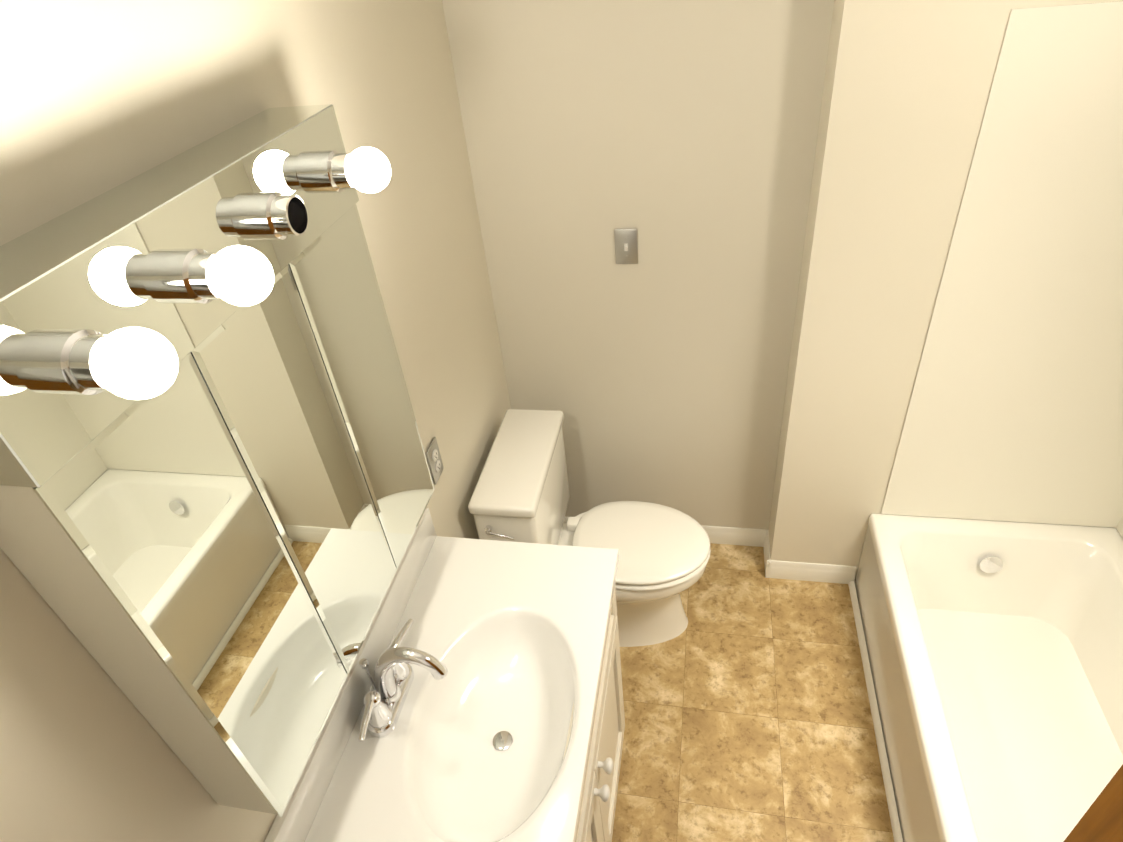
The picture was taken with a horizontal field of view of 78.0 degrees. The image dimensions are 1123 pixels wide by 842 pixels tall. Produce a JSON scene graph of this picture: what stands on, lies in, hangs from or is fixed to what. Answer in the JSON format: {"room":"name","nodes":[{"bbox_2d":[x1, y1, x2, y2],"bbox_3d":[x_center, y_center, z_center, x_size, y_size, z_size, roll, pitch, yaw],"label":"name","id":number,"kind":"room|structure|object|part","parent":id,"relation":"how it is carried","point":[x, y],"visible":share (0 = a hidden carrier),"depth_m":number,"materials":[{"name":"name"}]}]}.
{"room":"bathroom","nodes":[
{"label":"bathroom","id":0,"kind":"room"},
{"bbox_2d":[0,0,510,841],"bbox_3d":[-0.623,0.590,0.926,0.120,2.440,3.820,2,38,11],"label":"wall","id":1,"kind":"structure","parent":0,"point":[98,98],"depth_m":0.98,"materials":[{"name":"paint"}]},
{"bbox_2d":[0,104,434,816],"bbox_3d":[-0.393,0.048,1.080,0.227,0.839,0.730,2,38,11],"label":"medicine cabinet mirror","id":2,"kind":"object","parent":1,"relation":"attached to","point":[216,488],"visible":1,"depth_m":0.89,"materials":[{"name":"white mirror"}]},
{"bbox_2d":[36,329,135,395],"bbox_3d":[-0.446,-0.055,0.657,0.053,0.062,0.062,2,38,11],"label":"socket","id":3,"kind":"object","parent":2,"relation":"attached to","point":[66,359],"depth_m":0.63,"materials":[{"name":"silver metal"}]},
{"bbox_3d":[-0.402,-0.054,0.648,0.082,0.068,0.068,2,38,11],"label":"bulb","id":4,"kind":"part","parent":2,"relation":"part of","materials":[{"name":"white glass"}]},
{"bbox_3d":[-0.436,0.259,0.941,0.005,0.679,0.241,2,38,11],"label":"door","id":5,"kind":"part","parent":2,"relation":"part of","materials":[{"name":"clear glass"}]},
{"bbox_2d":[161,248,236,303],"bbox_3d":[-0.413,-0.167,0.798,0.053,0.062,0.062,2,38,11],"label":"socket","id":6,"kind":"object","parent":2,"relation":"attached to","point":[187,277],"depth_m":0.77,"materials":[{"name":"silver metal"}]},
{"bbox_3d":[-0.370,-0.165,0.789,0.082,0.068,0.068,2,38,11],"label":"bulb","id":7,"kind":"part","parent":2,"relation":"part of","materials":[{"name":"white glass"}]},
{"bbox_2d":[248,191,308,239],"bbox_3d":[-0.381,-0.278,0.939,0.053,0.062,0.062,2,38,11],"label":"socket","id":8,"kind":"object","parent":2,"relation":"attached to","point":[272,215],"depth_m":0.92,"materials":[{"name":"silver metal"}]},
{"bbox_3d":[-0.392,0.111,1.129,0.005,0.679,0.241,2,38,11],"label":"door","id":9,"kind":"part","parent":2,"relation":"part of","materials":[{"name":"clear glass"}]},
{"bbox_2d":[311,150,361,192],"bbox_3d":[-0.348,-0.389,1.080,0.053,0.062,0.062,2,38,11],"label":"socket","id":10,"kind":"object","parent":2,"relation":"attached to","point":[331,170],"depth_m":1.06,"materials":[{"name":"silver metal"}]},
{"bbox_3d":[-0.349,-0.037,1.318,0.005,0.679,0.241,2,38,11],"label":"door","id":11,"kind":"part","parent":2,"relation":"part of","materials":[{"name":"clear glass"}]},
{"bbox_3d":[-0.304,-0.387,1.072,0.082,0.068,0.068,2,38,11],"label":"bulb","id":12,"kind":"part","parent":2,"relation":"part of","materials":[{"name":"white glass"}]},
{"bbox_2d":[426,437,443,484],"bbox_3d":[-0.342,0.109,1.889,0.010,0.115,0.070,2,38,11],"label":"electrical outlet plate","id":13,"kind":"object","parent":1,"relation":"attached to","point":[434,460],"visible":1,"depth_m":1.88,"materials":[{"name":"silver metal"}]},
{"bbox_2d":[430,449,440,472],"bbox_3d":[-0.342,0.109,1.889,0.010,0.073,0.034,2,38,11],"label":"receptacle","id":14,"kind":"object","parent":13,"relation":"attached to","point":[435,457],"depth_m":1.88,"materials":[{"name":"white plastic"}]},
{"bbox_2d":[442,0,833,529],"bbox_3d":[0.251,-0.516,2.246,0.990,2.440,0.120,2,38,11],"label":"wall","id":15,"kind":"structure","parent":0,"point":[680,136],"depth_m":2.10,"materials":[{"name":"paint"}]},
{"bbox_2d":[614,229,637,263],"bbox_3d":[0.200,-0.537,2.149,0.070,0.115,0.019,2,38,11],"label":"switch plate","id":16,"kind":"object","parent":15,"relation":"attached to","point":[626,249],"visible":1,"depth_m":2.15,"materials":[{"name":"silver metal"}]},
{"bbox_2d":[563,517,766,546],"bbox_3d":[0.349,0.457,2.903,0.988,0.088,0.013,2,38,11],"label":"baseboard","id":17,"kind":"structure","parent":15,"relation":"attached to","point":[736,536],"depth_m":2.82,"materials":[{"name":"white paint"}]},
{"bbox_2d":[612,543,893,841],"bbox_3d":[0.560,1.620,1.463,2.300,0.060,3.820,2,38,11],"label":"floor","id":18,"kind":"structure","parent":0,"point":[747,713],"depth_m":2.25,"materials":[{"name":"tile"}]},
{"bbox_2d":[265,508,624,841],"bbox_3d":[-0.148,0.866,1.656,0.538,1.034,0.955,2,38,11],"label":"bathroom vanity","id":19,"kind":"object","parent":18,"relation":"on","point":[480,697],"visible":1,"depth_m":1.53,"materials":[{"name":"white ceramic"}]},
{"bbox_2d":[358,618,447,741],"bbox_3d":[-0.319,0.528,1.430,0.191,0.194,0.281,2,38,11],"label":"faucet","id":20,"kind":"object","parent":19,"relation":"on","point":[406,671],"depth_m":1.44,"materials":[{"name":"silver metal"}]},
{"bbox_3d":[0.058,0.714,1.515,0.021,0.164,0.855,2,38,11],"label":"drawer","id":21,"kind":"part","parent":19,"relation":"part of","materials":[{"name":"beige paint"}]},
{"bbox_3d":[0.054,1.146,1.577,0.021,0.568,0.426,2,38,11],"label":"door","id":22,"kind":"part","parent":19,"relation":"part of","materials":[{"name":"beige paint"}]},
{"bbox_3d":[0.091,0.838,1.565,0.037,0.036,0.036,2,38,11],"label":"knob","id":23,"kind":"part","parent":19,"relation":"part of","materials":[{"name":"white ceramic"}]},
{"bbox_3d":[0.102,0.800,1.613,0.037,0.036,0.036,2,38,11],"label":"knob","id":24,"kind":"part","parent":19,"relation":"part of","materials":[{"name":"white ceramic"}]},
{"bbox_3d":[0.131,0.884,1.910,0.021,0.568,0.426,2,38,11],"label":"door","id":25,"kind":"part","parent":19,"relation":"part of","materials":[{"name":"beige paint"}]},
{"bbox_2d":[468,409,710,646],"bbox_3d":[0.148,0.431,2.389,0.714,0.785,0.508,2,38,11],"label":"toilet","id":26,"kind":"object","parent":18,"relation":"on","point":[521,493],"visible":0.81,"depth_m":2.29,"materials":[{"name":"white ceramic"}]},
{"bbox_3d":[0.269,0.405,2.352,0.462,0.022,0.374,2,38,11],"label":"lid","id":27,"kind":"part","parent":26,"relation":"part of","materials":[{"name":"white plastic"}]},
{"bbox_2d":[848,1,1122,841],"bbox_3d":[1.252,0.337,1.419,0.776,1.900,1.516,2,38,11],"label":"bathtub","id":28,"kind":"object","parent":18,"relation":"on","point":[990,638],"visible":1,"depth_m":2.04,"materials":[{"name":"white ceramic"}]},
{"bbox_3d":[0.968,1.069,2.060,0.018,0.020,1.516,2,38,11],"label":"trim","id":29,"kind":"part","parent":28,"relation":"part of","materials":[{"name":"white paint"}]},
{"bbox_2d":[769,0,1122,581],"bbox_3d":[1.305,-0.428,1.969,1.190,2.440,0.280,2,38,11],"label":"wall","id":30,"kind":"structure","parent":0,"point":[907,87],"depth_m":1.86,"materials":[{"name":"paint"}]},
{"bbox_2d":[764,530,770,577],"bbox_3d":[0.812,0.523,2.744,0.013,0.088,0.173,2,38,11],"label":"baseboard","id":31,"kind":"structure","parent":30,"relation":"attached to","point":[766,550],"depth_m":2.72,"materials":[{"name":"white paint"}]},
{"bbox_2d":[765,560,855,583],"bbox_3d":[0.949,0.578,2.652,0.321,0.088,0.013,2,38,11],"label":"baseboard","id":32,"kind":"structure","parent":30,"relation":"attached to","point":[828,573],"depth_m":2.65,"materials":[{"name":"white paint"}]},
{"bbox_3d":[1.092,0.819,0.360,0.880,2.440,0.760,2,38,11],"label":"wall","id":33,"kind":"structure","parent":0,"visible":0},
{"bbox_2d":[1064,765,1122,841],"bbox_3d":[0.580,0.882,0.689,0.162,2.022,0.763,5,39,16],"label":"door","id":34,"kind":"structure","parent":33,"relation":"in","point":[1101,819],"depth_m":0.80,"materials":[{"name":"brown wood"}]}
]}

